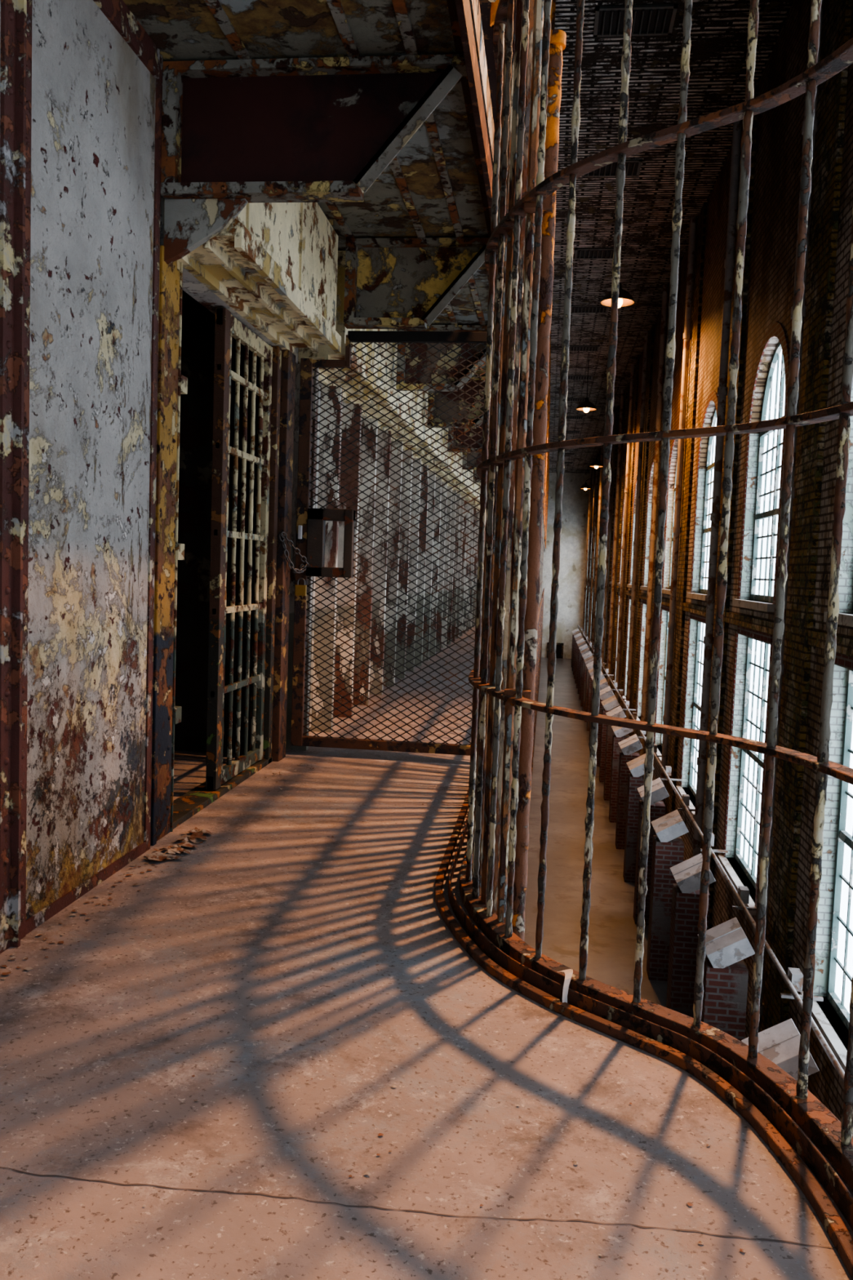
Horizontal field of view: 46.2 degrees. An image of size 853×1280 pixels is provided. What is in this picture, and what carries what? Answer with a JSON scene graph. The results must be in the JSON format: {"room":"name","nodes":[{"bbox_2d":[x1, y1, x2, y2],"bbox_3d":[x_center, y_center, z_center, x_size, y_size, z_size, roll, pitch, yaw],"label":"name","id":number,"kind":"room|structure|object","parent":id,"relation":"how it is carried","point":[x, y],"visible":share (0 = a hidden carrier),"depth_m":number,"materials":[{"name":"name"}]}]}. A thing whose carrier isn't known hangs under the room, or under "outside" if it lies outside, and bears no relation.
{"room":"prison interior","nodes":[
{"label":"prison interior","id":0,"kind":"room"},
{"bbox_2d":[0,0,155,920],"bbox_3d":[-1.292,-0.421,0.764,0.120,2.640,5.260,3,4,7],"label":"wall","id":1,"kind":"structure","parent":0,"point":[93,117],"depth_m":2.87,"materials":[{"name":"paint"}]},
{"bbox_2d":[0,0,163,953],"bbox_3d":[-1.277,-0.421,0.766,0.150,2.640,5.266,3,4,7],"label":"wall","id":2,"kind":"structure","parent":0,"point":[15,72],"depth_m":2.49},
{"bbox_2d":[173,289,258,754],"bbox_3d":[1.999,-3.072,36.401,2.050,13.700,77.000,3,4,7],"label":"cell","id":3,"kind":"structure","parent":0,"point":[197,332],"depth_m":5.17,"materials":[{"name":"metal"}]},
{"bbox_2d":[150,245,295,845],"bbox_3d":[-0.880,-0.360,4.266,0.160,2.050,1.752,3,4,7],"label":"door frame","id":4,"kind":"structure","parent":3,"relation":"attached to","point":[167,814],"depth_m":3.63,"materials":[{"name":"metal"}]},
{"bbox_2d":[205,307,272,790],"bbox_3d":[-0.839,-0.388,4.543,0.045,2.010,0.730,3,4,7],"label":"door","id":5,"kind":"structure","parent":3,"relation":"in","point":[227,326],"depth_m":4.45,"materials":[{"name":"metal"}]},
{"bbox_2d":[160,195,480,510],"bbox_3d":[3.497,-3.991,38.863,0.385,0.588,71.640,3,4,7],"label":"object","id":6,"kind":"object","parent":3,"relation":"attached to","point":[278,268],"visible":0.42,"depth_m":4.41,"materials":[{"name":"paint"}]},
{"bbox_2d":[164,198,248,264],"bbox_3d":[-0.741,-1.370,3.357,0.278,0.203,0.035,3,4,7],"label":"support bracket","id":7,"kind":"object","parent":6,"relation":"attached to","point":[188,224],"visible":1,"depth_m":3.35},
{"bbox_2d":[122,0,545,551],"bbox_3d":[2.613,-4.149,36.254,3.110,0.250,77.000,3,4,7],"label":"ceiling","id":8,"kind":"structure","parent":0,"point":[439,184],"depth_m":3.23,"materials":[{"name":"paint"}]},
{"bbox_2d":[160,53,466,202],"bbox_3d":[-0.376,-1.664,3.268,0.998,0.430,0.105,3,4,7],"label":"beam","id":9,"kind":"structure","parent":8,"relation":"attached to","point":[317,129],"depth_m":3.29,"materials":[{"name":"metal"}]},
{"bbox_2d":[343,237,489,328],"bbox_3d":[-0.037,-1.774,4.987,0.740,0.430,0.105,3,4,7],"label":"beam","id":10,"kind":"structure","parent":8,"relation":"attached to","point":[407,282],"depth_m":5.00,"materials":[{"name":"metal"}]},
{"bbox_2d":[395,324,487,391],"bbox_3d":[0.173,-1.890,6.720,0.740,0.430,0.105,3,4,7],"label":"beam","id":11,"kind":"structure","parent":8,"relation":"attached to","point":[432,327],"depth_m":6.74,"materials":[{"name":"metal"}]},
{"bbox_2d":[426,376,485,428],"bbox_3d":[0.383,-2.006,8.454,0.740,0.430,0.105,3,4,7],"label":"beam","id":12,"kind":"structure","parent":8,"relation":"attached to","point":[478,380],"depth_m":8.48,"materials":[{"name":"metal"}]},
{"bbox_2d":[447,422,483,453],"bbox_3d":[0.593,-2.122,10.187,0.740,0.430,0.105,3,4,7],"label":"beam","id":13,"kind":"structure","parent":8,"relation":"attached to","point":[456,433],"depth_m":10.23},
{"bbox_2d":[462,452,481,470],"bbox_3d":[0.803,-2.238,11.920,0.740,0.430,0.105,3,4,7],"label":"beam","id":14,"kind":"structure","parent":8,"relation":"attached to","point":[468,458],"depth_m":11.97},
{"bbox_2d":[472,470,480,482],"bbox_3d":[1.014,-2.354,13.654,0.740,0.430,0.105,3,4,7],"label":"beam","id":15,"kind":"structure","parent":8,"relation":"attached to","point":[476,478],"depth_m":13.67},
{"bbox_2d":[0,598,852,1279],"bbox_3d":[0.881,-0.252,19.058,4.051,0.140,42.000,3,4,7],"label":"floor","id":16,"kind":"structure","parent":0,"point":[95,1083],"depth_m":1.92,"materials":[{"name":"concrete"}]},
{"bbox_2d":[0,763,745,1255],"bbox_3d":[-0.155,0.765,3.116,1.647,0.018,3.629,3,4,7],"label":"chips","id":17,"kind":"object","parent":16,"relation":"on","point":[197,837],"visible":1,"depth_m":3.34,"materials":[{"name":"paint"}]},
{"bbox_2d":[285,364,479,751],"bbox_3d":[1.411,-1.600,22.830,0.200,2.050,35.340,3,4,7],"label":"wall","id":18,"kind":"structure","parent":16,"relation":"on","point":[335,530],"depth_m":7.22,"materials":[{"name":"metal"}]},
{"bbox_2d":[0,1166,835,1248],"bbox_3d":[-0.223,0.881,1.592,1.920,0.001,0.051,3,4,7],"label":"expansion joint","id":19,"kind":"object","parent":16,"relation":"on","point":[101,1180],"visible":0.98,"depth_m":1.56,"materials":[{"name":"concrete"}]},
{"bbox_2d":[434,0,852,1279],"bbox_3d":[2.101,-1.584,18.814,0.887,2.643,42.010,2,4,6],"label":"cage","id":20,"kind":"object","parent":16,"relation":"on","point":[511,470],"visible":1,"depth_m":2.32,"materials":[{"name":"metal"}]},
{"bbox_2d":[290,330,487,755],"bbox_3d":[-0.146,-0.490,5.121,1.065,2.140,0.075,3,4,7],"label":"gate","id":21,"kind":"object","parent":20,"relation":"attached to","point":[310,522],"visible":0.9,"depth_m":5.14,"materials":[{"name":"metal"}]},
{"bbox_2d":[279,531,309,573],"bbox_3d":[-0.665,-0.437,5.031,0.045,0.205,0.248,4,5,28],"label":"chain","id":22,"kind":"object","parent":21,"relation":"attached to","point":[300,570],"visible":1,"depth_m":5.01,"materials":[{"name":"metal"}]},
{"bbox_2d":[294,577,306,595],"bbox_3d":[-0.642,-0.273,5.117,0.056,0.093,0.024,3,4,7],"label":"padlock","id":23,"kind":"object","parent":22,"relation":"hanging from","point":[300,590],"visible":1,"depth_m":5.11,"materials":[{"name":"gold metal"}]},
{"bbox_2d":[479,0,497,127],"bbox_3d":[2.571,-2.818,36.348,3.120,8.200,77.000,3,4,7],"label":"tier walkway slabs","id":24,"kind":"object","parent":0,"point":[485,5],"visible":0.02,"depth_m":8.25},
{"bbox_2d":[488,0,555,924],"bbox_3d":[4.463,-2.893,38.637,0.065,13.200,72.000,3,4,7],"label":"bars","id":25,"kind":"object","parent":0,"point":[494,3],"depth_m":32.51,"materials":[{"name":"metal"}]},
{"bbox_2d":[541,472,590,658],"bbox_3d":[8.992,-5.526,74.357,6.700,13.700,0.200,3,4,7],"label":"wall","id":26,"kind":"structure","parent":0,"point":[575,501],"depth_m":74.06,"materials":[{"name":"paint"}]},
{"bbox_2d":[546,642,564,658],"bbox_3d":[9.594,0.776,74.543,1.200,1.150,0.118,3,4,7],"label":"door","id":27,"kind":"structure","parent":26,"relation":"in","point":[559,647],"depth_m":74.52,"materials":[{"name":"black metal"}]},
{"bbox_2d":[524,657,667,1007],"bbox_3d":[3.750,4.108,33.640,6.700,0.100,83.000,3,4,7],"label":"floor","id":28,"kind":"structure","parent":0,"point":[612,927],"depth_m":21.58,"materials":[{"name":"concrete"}]},
{"bbox_2d":[571,628,578,666],"bbox_3d":[10.083,0.527,67.764,0.545,2.643,0.454,3,4,7],"label":"pier","id":29,"kind":"object","parent":28,"relation":"on","point":[576,629],"visible":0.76,"depth_m":67.61,"materials":[{"name":"red brick"}]},
{"bbox_2d":[572,630,580,671],"bbox_3d":[9.783,0.693,65.288,0.545,2.643,0.454,3,4,7],"label":"pier","id":30,"kind":"object","parent":28,"relation":"on","point":[577,632],"visible":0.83,"depth_m":65.14,"materials":[{"name":"red brick"}]},
{"bbox_2d":[573,632,581,675],"bbox_3d":[9.482,0.859,62.812,0.545,2.643,0.454,3,4,7],"label":"pier","id":31,"kind":"object","parent":28,"relation":"on","point":[580,633],"visible":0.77,"depth_m":62.66,"materials":[{"name":"red brick"}]},
{"bbox_2d":[573,632,581,638],"bbox_3d":[9.520,-0.216,62.735,0.545,0.486,0.454,3,4,7],"label":"hood","id":32,"kind":"object","parent":31,"relation":"attached to","point":[579,634],"depth_m":62.59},
{"bbox_2d":[573,635,582,679],"bbox_3d":[9.182,1.024,60.335,0.545,2.643,0.454,3,4,7],"label":"pier","id":33,"kind":"object","parent":28,"relation":"on","point":[580,637],"visible":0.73,"depth_m":60.18,"materials":[{"name":"red brick"}]},
{"bbox_2d":[574,635,582,640],"bbox_3d":[9.220,-0.051,60.259,0.545,0.486,0.454,3,4,7],"label":"hood","id":34,"kind":"object","parent":33,"relation":"attached to","point":[580,637],"depth_m":60.12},
{"bbox_2d":[574,637,584,683],"bbox_3d":[8.882,1.190,57.859,0.545,2.643,0.454,3,4,7],"label":"pier","id":35,"kind":"object","parent":28,"relation":"on","point":[581,640],"visible":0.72,"depth_m":57.70,"materials":[{"name":"red brick"}]},
{"bbox_2d":[576,637,584,644],"bbox_3d":[8.920,0.115,57.782,0.545,0.486,0.454,3,4,7],"label":"hood","id":36,"kind":"object","parent":35,"relation":"attached to","point":[581,640],"depth_m":57.60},
{"bbox_2d":[576,640,586,688],"bbox_3d":[8.581,1.356,55.383,0.545,2.643,0.454,3,4,7],"label":"pier","id":37,"kind":"object","parent":28,"relation":"on","point":[584,642],"visible":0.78,"depth_m":55.23,"materials":[{"name":"red brick"}]},
{"bbox_2d":[577,640,586,647],"bbox_3d":[8.619,0.281,55.306,0.545,0.486,0.454,3,4,7],"label":"hood","id":38,"kind":"object","parent":37,"relation":"attached to","point":[584,642],"depth_m":55.12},
{"bbox_2d":[577,644,588,693],"bbox_3d":[8.281,1.521,52.906,0.545,2.643,0.454,3,4,7],"label":"pier","id":39,"kind":"object","parent":28,"relation":"on","point":[585,646],"visible":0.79,"depth_m":52.75,"materials":[{"name":"red brick"}]},
{"bbox_2d":[578,644,588,650],"bbox_3d":[8.319,0.446,52.830,0.545,0.486,0.454,3,4,7],"label":"hood","id":40,"kind":"object","parent":39,"relation":"attached to","point":[585,646],"depth_m":52.66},
{"bbox_2d":[578,647,590,699],"bbox_3d":[7.981,1.687,50.430,0.545,2.643,0.454,3,4,7],"label":"pier","id":41,"kind":"object","parent":28,"relation":"on","point":[586,650],"visible":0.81,"depth_m":50.27,"materials":[{"name":"red brick"}]},
{"bbox_2d":[580,647,590,654],"bbox_3d":[8.019,0.612,50.353,0.545,0.486,0.454,3,4,7],"label":"hood","id":42,"kind":"object","parent":41,"relation":"attached to","point":[586,650],"depth_m":50.19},
{"bbox_2d":[580,651,592,706],"bbox_3d":[7.680,1.853,47.953,0.545,2.643,0.454,3,4,7],"label":"pier","id":43,"kind":"object","parent":28,"relation":"on","point":[588,654],"visible":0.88,"depth_m":47.79,"materials":[{"name":"red brick"}]},
{"bbox_2d":[582,651,592,659],"bbox_3d":[7.718,0.778,47.877,0.545,0.486,0.454,3,4,7],"label":"hood","id":44,"kind":"object","parent":43,"relation":"attached to","point":[588,654],"depth_m":47.69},
{"bbox_2d":[582,655,593,711],"bbox_3d":[7.380,2.018,45.477,0.545,2.643,0.454,3,4,7],"label":"pier","id":45,"kind":"object","parent":28,"relation":"on","point":[590,659],"visible":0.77,"depth_m":45.31,"materials":[{"name":"red brick"}]},
{"bbox_2d":[583,655,593,664],"bbox_3d":[7.418,0.943,45.401,0.545,0.486,0.454,3,4,7],"label":"hood","id":46,"kind":"object","parent":45,"relation":"attached to","point":[590,659],"depth_m":45.23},
{"bbox_2d":[584,661,593,721],"bbox_3d":[7.079,2.184,43.001,0.545,2.643,0.454,3,4,7],"label":"pier","id":47,"kind":"object","parent":28,"relation":"on","point":[590,665],"visible":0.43,"depth_m":42.83,"materials":[{"name":"red brick"}]},
{"bbox_2d":[586,661,593,670],"bbox_3d":[7.118,1.109,42.924,0.545,0.486,0.454,3,4,7],"label":"hood","id":48,"kind":"object","parent":47,"relation":"attached to","point":[590,665],"depth_m":42.75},
{"bbox_2d":[586,667,593,730],"bbox_3d":[6.779,2.350,40.525,0.545,2.643,0.454,3,4,7],"label":"pier","id":49,"kind":"object","parent":28,"relation":"on","point":[590,671],"visible":0.36,"depth_m":40.35,"materials":[{"name":"red brick"}]},
{"bbox_2d":[589,671,604,738],"bbox_3d":[6.479,2.515,38.048,0.545,2.643,0.454,3,4,7],"label":"pier","id":50,"kind":"object","parent":28,"relation":"on","point":[602,677],"visible":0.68,"depth_m":37.88,"materials":[{"name":"red brick"}]},
{"bbox_2d":[591,671,604,680],"bbox_3d":[6.517,1.440,37.972,0.545,0.486,0.454,3,4,7],"label":"hood","id":51,"kind":"object","parent":50,"relation":"attached to","point":[602,677],"depth_m":37.77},
{"bbox_2d":[600,678,608,690],"bbox_3d":[6.178,2.681,35.572,0.545,2.643,0.454,3,4,7],"label":"pier","id":52,"kind":"object","parent":28,"relation":"on","point":[603,683],"visible":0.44,"depth_m":35.29,"materials":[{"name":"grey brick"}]},
{"bbox_2d":[595,685,613,766],"bbox_3d":[5.878,2.847,33.095,0.545,2.643,0.454,3,4,7],"label":"pier","id":53,"kind":"object","parent":28,"relation":"on","point":[606,692],"visible":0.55,"depth_m":32.92,"materials":[{"name":"red brick"}]},
{"bbox_2d":[600,685,613,700],"bbox_3d":[5.916,1.772,33.019,0.545,0.486,0.454,3,4,7],"label":"hood","id":54,"kind":"object","parent":53,"relation":"attached to","point":[606,692],"depth_m":32.83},
{"bbox_2d":[599,694,619,782],"bbox_3d":[5.578,3.012,30.619,0.545,2.643,0.454,3,4,7],"label":"pier","id":55,"kind":"object","parent":28,"relation":"on","point":[611,702],"visible":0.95,"depth_m":30.45,"materials":[{"name":"red brick"}]},
{"bbox_2d":[601,694,619,711],"bbox_3d":[5.616,1.937,30.543,0.545,0.486,0.454,3,4,7],"label":"hood","id":56,"kind":"object","parent":55,"relation":"attached to","point":[611,702],"depth_m":30.36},
{"bbox_2d":[603,706,626,800],"bbox_3d":[5.277,3.178,28.143,0.545,2.643,0.454,3,4,7],"label":"pier","id":57,"kind":"object","parent":28,"relation":"on","point":[618,712],"visible":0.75,"depth_m":27.99,"materials":[{"name":"red brick"}]},
{"bbox_2d":[605,706,626,718],"bbox_3d":[5.316,2.103,28.066,0.545,0.486,0.454,3,4,7],"label":"hood","id":58,"kind":"object","parent":57,"relation":"attached to","point":[618,712],"depth_m":27.90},
{"bbox_2d":[608,718,633,822],"bbox_3d":[4.977,3.344,25.666,0.545,2.643,0.454,3,4,7],"label":"pier","id":59,"kind":"object","parent":28,"relation":"on","point":[620,732],"visible":0.61,"depth_m":25.50,"materials":[{"name":"red brick"}]},
{"bbox_2d":[611,718,633,737],"bbox_3d":[5.015,2.268,25.590,0.545,0.486,0.454,3,4,7],"label":"hood","id":60,"kind":"object","parent":59,"relation":"attached to","point":[620,731],"depth_m":25.40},
{"bbox_2d":[615,733,643,849],"bbox_3d":[4.677,3.509,23.190,0.545,2.643,0.454,3,4,7],"label":"pier","id":61,"kind":"object","parent":28,"relation":"on","point":[631,744],"visible":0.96,"depth_m":23.02,"materials":[{"name":"red brick"}]},
{"bbox_2d":[617,733,643,755],"bbox_3d":[4.715,2.434,23.113,0.545,0.486,0.454,3,4,7],"label":"cap","id":62,"kind":"object","parent":61,"relation":"attached to","point":[631,744],"depth_m":22.94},
{"bbox_2d":[622,753,654,882],"bbox_3d":[4.376,3.675,20.714,0.545,2.643,0.454,3,4,7],"label":"pier","id":63,"kind":"object","parent":28,"relation":"on","point":[636,766],"visible":0.62,"depth_m":20.55,"materials":[{"name":"red brick"}]},
{"bbox_2d":[626,753,654,777],"bbox_3d":[4.415,2.600,20.637,0.545,0.486,0.454,3,4,7],"label":"cap","id":64,"kind":"object","parent":63,"relation":"attached to","point":[636,766],"depth_m":20.49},
{"bbox_2d":[633,777,669,924],"bbox_3d":[4.076,3.841,18.237,0.545,2.643,0.454,3,4,7],"label":"pier","id":65,"kind":"object","parent":28,"relation":"on","point":[659,792],"visible":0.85,"depth_m":18.07,"materials":[{"name":"red brick"}]},
{"bbox_2d":[637,777,669,804],"bbox_3d":[4.114,2.765,18.161,0.545,0.486,0.454,3,4,7],"label":"cap","id":66,"kind":"object","parent":65,"relation":"attached to","point":[659,792],"depth_m":17.98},
{"bbox_2d":[646,809,688,981],"bbox_3d":[3.776,4.006,15.761,0.545,2.643,0.454,3,4,7],"label":"pier","id":67,"kind":"object","parent":28,"relation":"on","point":[668,851],"visible":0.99,"depth_m":15.59,"materials":[{"name":"red brick"},{"name":"pale stone"}]},
{"bbox_2d":[650,809,688,842],"bbox_3d":[3.814,2.931,15.684,0.545,0.486,0.454,3,4,7],"label":"cap","id":68,"kind":"object","parent":67,"relation":"attached to","point":[668,828],"depth_m":15.52,"materials":[{"name":"concrete"}]},
{"bbox_2d":[666,853,715,1017],"bbox_3d":[3.475,4.172,13.284,0.545,2.643,0.454,3,4,7],"label":"pier","id":69,"kind":"object","parent":28,"relation":"on","point":[685,913],"visible":0.62,"depth_m":13.10,"materials":[{"name":"red brick"},{"name":"pale stone"}]},
{"bbox_2d":[670,853,715,893],"bbox_3d":[3.514,3.097,13.208,0.545,0.486,0.454,3,4,7],"label":"cap","id":70,"kind":"object","parent":69,"relation":"attached to","point":[686,874],"depth_m":13.08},
{"bbox_2d":[697,916,755,1040],"bbox_3d":[3.175,4.337,10.808,0.545,2.643,0.454,3,4,7],"label":"pier","id":71,"kind":"object","parent":28,"relation":"on","point":[726,973],"visible":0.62,"depth_m":10.57,"materials":[{"name":"red brick"},{"name":"pale stone"}]},
{"bbox_2d":[697,916,755,968],"bbox_3d":[3.213,3.262,10.732,0.545,0.486,0.454,3,4,7],"label":"cap","id":72,"kind":"object","parent":71,"relation":"attached to","point":[727,944],"depth_m":10.57,"materials":[{"name":"concrete"}]},
{"bbox_2d":[741,1018,819,1090],"bbox_3d":[2.875,4.503,8.332,0.545,2.643,0.454,3,4,7],"label":"pier","id":73,"kind":"object","parent":28,"relation":"on","point":[780,1043],"visible":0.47,"depth_m":8.18,"materials":[{"name":"red brick"},{"name":"stone"}]},
{"bbox_2d":[549,0,794,473],"bbox_3d":[4.599,-9.847,35.632,6.700,0.100,77.000,3,4,7],"label":"ceiling","id":74,"kind":"structure","parent":0,"point":[717,82],"depth_m":17.90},
{"bbox_2d":[566,415,583,419],"bbox_3d":[6.894,-10.523,47.322,1.050,0.050,0.700,3,4,7],"label":"grate","id":75,"kind":"object","parent":74,"relation":"attached to","point":[567,416],"visible":0.73,"depth_m":47.32,"materials":[{"name":"metal"}]},
{"bbox_2d":[566,397,584,401],"bbox_3d":[6.306,-10.198,42.468,1.050,0.050,0.700,3,4,7],"label":"grate","id":76,"kind":"object","parent":74,"relation":"attached to","point":[569,399],"visible":0.68,"depth_m":42.48,"materials":[{"name":"metal"}]},
{"bbox_2d":[568,374,592,379],"bbox_3d":[5.717,-9.873,37.615,1.050,0.050,0.700,3,4,7],"label":"grate","id":77,"kind":"object","parent":74,"relation":"attached to","point":[570,376],"visible":0.84,"depth_m":37.59,"materials":[{"name":"metal"}]},
{"bbox_2d":[568,345,599,351],"bbox_3d":[5.128,-9.549,32.761,1.050,0.050,0.700,3,4,7],"label":"grate","id":78,"kind":"object","parent":74,"relation":"attached to","point":[572,348],"visible":0.89,"depth_m":32.73,"materials":[{"name":"metal"}]},
{"bbox_2d":[576,359,596,413],"bbox_3d":[5.566,-8.775,34.577,0.702,1.820,0.702,3,4,7],"label":"dome lamp","id":79,"kind":"object","parent":74,"relation":"hanging from","point":[586,406],"visible":1,"depth_m":34.53,"materials":[{"name":"metal"}]},
{"bbox_2d":[580,478,592,490],"bbox_3d":[10.648,-10.360,66.635,0.799,0.790,0.702,6,6,44],"label":"dome lamp","id":80,"kind":"object","parent":74,"relation":"hanging from","point":[585,486],"visible":1,"depth_m":66.58,"materials":[{"name":"metal"}]},
{"bbox_2d":[570,305,608,313],"bbox_3d":[4.540,-9.224,27.907,1.050,0.050,0.700,3,4,7],"label":"grate","id":81,"kind":"object","parent":74,"relation":"attached to","point":[574,308],"visible":0.94,"depth_m":27.89,"materials":[{"name":"metal"}]},
{"bbox_2d":[590,453,603,468],"bbox_3d":[8.996,-9.433,52.793,0.714,0.790,0.714,-1,5,-38],"label":"dome lamp","id":82,"kind":"object","parent":74,"relation":"hanging from","point":[596,464],"visible":0.97,"depth_m":52.65,"materials":[{"name":"metal"}]},
{"bbox_2d":[574,248,622,258],"bbox_3d":[3.951,-8.899,23.054,1.050,0.050,0.700,3,4,7],"label":"grate","id":83,"kind":"object","parent":74,"relation":"attached to","point":[580,253],"visible":0.9,"depth_m":23.05,"materials":[{"name":"metal"}]},
{"bbox_2d":[600,290,611,306],"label":"dome lamp","id":84,"kind":"object","parent":74,"relation":"hanging from","point":[606,300],"depth_m":21.04,"materials":[{"name":"metal"}]},
{"bbox_2d":[581,159,642,177],"bbox_3d":[3.362,-8.575,18.200,1.050,0.050,0.700,3,4,7],"label":"grate","id":85,"kind":"object","parent":74,"relation":"attached to","point":[633,166],"visible":0.61,"depth_m":18.27,"materials":[{"name":"metal"}]},
{"bbox_2d":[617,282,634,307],"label":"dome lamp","id":86,"kind":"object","parent":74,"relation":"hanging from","point":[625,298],"depth_m":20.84,"materials":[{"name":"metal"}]},
{"bbox_2d":[593,4,678,37],"bbox_3d":[2.773,-8.250,13.346,1.050,0.050,0.700,3,4,7],"label":"grate","id":87,"kind":"object","parent":74,"relation":"attached to","point":[647,20],"visible":0.91,"depth_m":13.32,"materials":[{"name":"metal"}]},
{"bbox_2d":[583,0,852,1122],"bbox_3d":[6.792,-2.647,32.819,0.060,13.700,74.500,3,4,7],"label":"wall","id":88,"kind":"structure","parent":0,"point":[837,14],"depth_m":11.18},
{"bbox_2d":[582,466,591,637],"bbox_3d":[11.130,-5.111,69.582,0.164,13.700,0.164,3,4,7],"label":"downpipe","id":89,"kind":"object","parent":88,"relation":"attached to","point":[590,475],"visible":0.84,"depth_m":69.47,"materials":[{"name":"metal"}]},
{"bbox_2d":[584,458,595,644],"bbox_3d":[10.542,-4.786,64.728,0.164,13.700,0.164,3,4,7],"label":"downpipe","id":90,"kind":"object","parent":88,"relation":"attached to","point":[593,468],"visible":0.8,"depth_m":64.60,"materials":[{"name":"metal"}]},
{"bbox_2d":[587,449,599,649],"bbox_3d":[9.953,-4.461,59.875,0.164,13.700,0.164,3,4,7],"label":"downpipe","id":91,"kind":"object","parent":88,"relation":"attached to","point":[597,451],"visible":0.82,"depth_m":59.76,"materials":[{"name":"metal"}]},
{"bbox_2d":[591,445,603,655],"bbox_3d":[9.364,-4.137,55.021,0.164,13.700,0.164,3,4,7],"label":"downpipe","id":92,"kind":"object","parent":88,"relation":"attached to","point":[602,446],"visible":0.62,"depth_m":54.90,"materials":[{"name":"metal"}]},
{"bbox_2d":[601,409,616,673],"bbox_3d":[8.187,-3.487,45.314,0.164,13.700,0.164,3,4,7],"label":"downpipe","id":93,"kind":"object","parent":88,"relation":"attached to","point":[614,411],"visible":0.63,"depth_m":45.20,"materials":[{"name":"metal"}]},
{"bbox_2d":[607,389,624,685],"bbox_3d":[7.598,-3.163,40.460,0.164,13.700,0.164,3,4,7],"label":"downpipe","id":94,"kind":"object","parent":88,"relation":"attached to","point":[620,450],"visible":0.87,"depth_m":40.34,"materials":[{"name":"metal"}]},
{"bbox_2d":[613,364,635,708],"bbox_3d":[7.010,-2.838,35.606,0.164,13.700,0.164,3,4,7],"label":"downpipe","id":95,"kind":"object","parent":88,"relation":"attached to","point":[633,366],"visible":0.73,"depth_m":35.49,"materials":[{"name":"metal"}]},
{"bbox_2d":[625,330,648,735],"bbox_3d":[6.421,-2.513,30.753,0.164,13.700,0.164,3,4,7],"label":"downpipe","id":96,"kind":"object","parent":88,"relation":"attached to","point":[642,411],"visible":0.79,"depth_m":30.63,"materials":[{"name":"metal"}]},
{"bbox_2d":[639,284,668,755],"bbox_3d":[5.832,-2.189,25.899,0.164,13.700,0.164,3,4,7],"label":"downpipe","id":97,"kind":"object","parent":88,"relation":"attached to","point":[664,297],"visible":0.78,"depth_m":25.78,"materials":[{"name":"metal"}]},
{"bbox_2d":[660,611,669,746],"bbox_3d":[5.703,0.976,23.300,0.070,3.350,2.200,3,4,7],"label":"window","id":98,"kind":"structure","parent":88,"relation":"in","point":[668,611],"depth_m":24.32,"materials":[{"name":"glass"}]},
{"bbox_2d":[669,458,677,589],"bbox_3d":[5.841,-2.897,23.024,0.070,3.480,2.200,3,4,7],"label":"window","id":99,"kind":"structure","parent":88,"relation":"in","point":[677,459],"depth_m":24.06,"materials":[{"name":"glass"}]},
{"bbox_2d":[660,216,696,813],"bbox_3d":[5.244,-1.864,21.046,0.164,13.700,0.164,3,4,7],"label":"downpipe","id":100,"kind":"object","parent":88,"relation":"attached to","point":[686,335],"visible":0.71,"depth_m":20.91,"materials":[{"name":"metal"}]},
{"bbox_2d":[688,621,705,797],"bbox_3d":[5.114,1.301,18.446,0.070,3.350,2.200,3,4,7],"label":"window","id":101,"kind":"structure","parent":88,"relation":"in","point":[701,626],"depth_m":19.37,"materials":[{"name":"glass"}]},
{"bbox_2d":[699,408,716,594],"bbox_3d":[5.252,-2.572,18.171,0.070,3.480,2.200,3,4,7],"label":"window","id":102,"kind":"structure","parent":88,"relation":"in","point":[712,440],"depth_m":19.05,"materials":[{"name":"glass"}]},
{"bbox_2d":[577,624,844,1082],"bbox_3d":[6.772,1.450,36.124,0.380,0.260,77.000,3,4,7],"label":"pipes","id":103,"kind":"object","parent":88,"relation":"attached to","point":[793,980],"visible":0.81,"depth_m":11.78,"materials":[{"name":"metal"}]},
{"bbox_2d":[692,120,742,857],"bbox_3d":[4.655,-1.539,16.192,0.164,13.700,0.164,3,4,7],"label":"downpipe","id":104,"kind":"object","parent":88,"relation":"attached to","point":[729,263],"visible":0.73,"depth_m":16.08,"materials":[{"name":"metal"}]},
{"bbox_2d":[584,321,852,1071],"bbox_3d":[6.823,-1.687,32.879,0.270,7.580,80.960,3,4,7],"label":"windows","id":105,"kind":"structure","parent":88,"relation":"attached to","point":[842,663],"depth_m":14.44,"materials":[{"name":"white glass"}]},
{"bbox_2d":[589,582,852,657],"bbox_3d":[6.757,-1.520,32.898,0.050,0.160,83.000,3,4,7],"label":"trim","id":106,"kind":"structure","parent":88,"relation":"attached to","point":[817,639],"depth_m":12.91,"materials":[{"name":"wood"}]},
{"bbox_2d":[734,636,770,888],"bbox_3d":[4.526,1.626,13.592,0.070,3.350,2.200,3,4,7],"label":"window","id":107,"kind":"structure","parent":88,"relation":"in","point":[757,660],"depth_m":14.12,"materials":[{"name":"glass"}]},
{"bbox_2d":[750,342,785,602],"bbox_3d":[4.663,-2.247,13.317,0.070,3.480,2.200,3,4,7],"label":"window","id":108,"kind":"structure","parent":88,"relation":"in","point":[771,442],"depth_m":13.83,"materials":[{"name":"glass"}]},
{"bbox_2d":[748,0,823,1032],"bbox_3d":[4.066,-1.215,11.338,0.164,13.700,0.164,3,4,7],"label":"downpipe","id":109,"kind":"object","parent":88,"relation":"attached to","point":[815,121],"visible":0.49,"depth_m":11.29,"materials":[{"name":"metal"}]},
{"bbox_2d":[826,668,852,1031],"bbox_3d":[3.937,1.950,8.739,0.070,3.350,2.200,3,4,7],"label":"window","id":110,"kind":"structure","parent":88,"relation":"in","point":[840,971],"depth_m":9.69,"materials":[{"name":"glass"}]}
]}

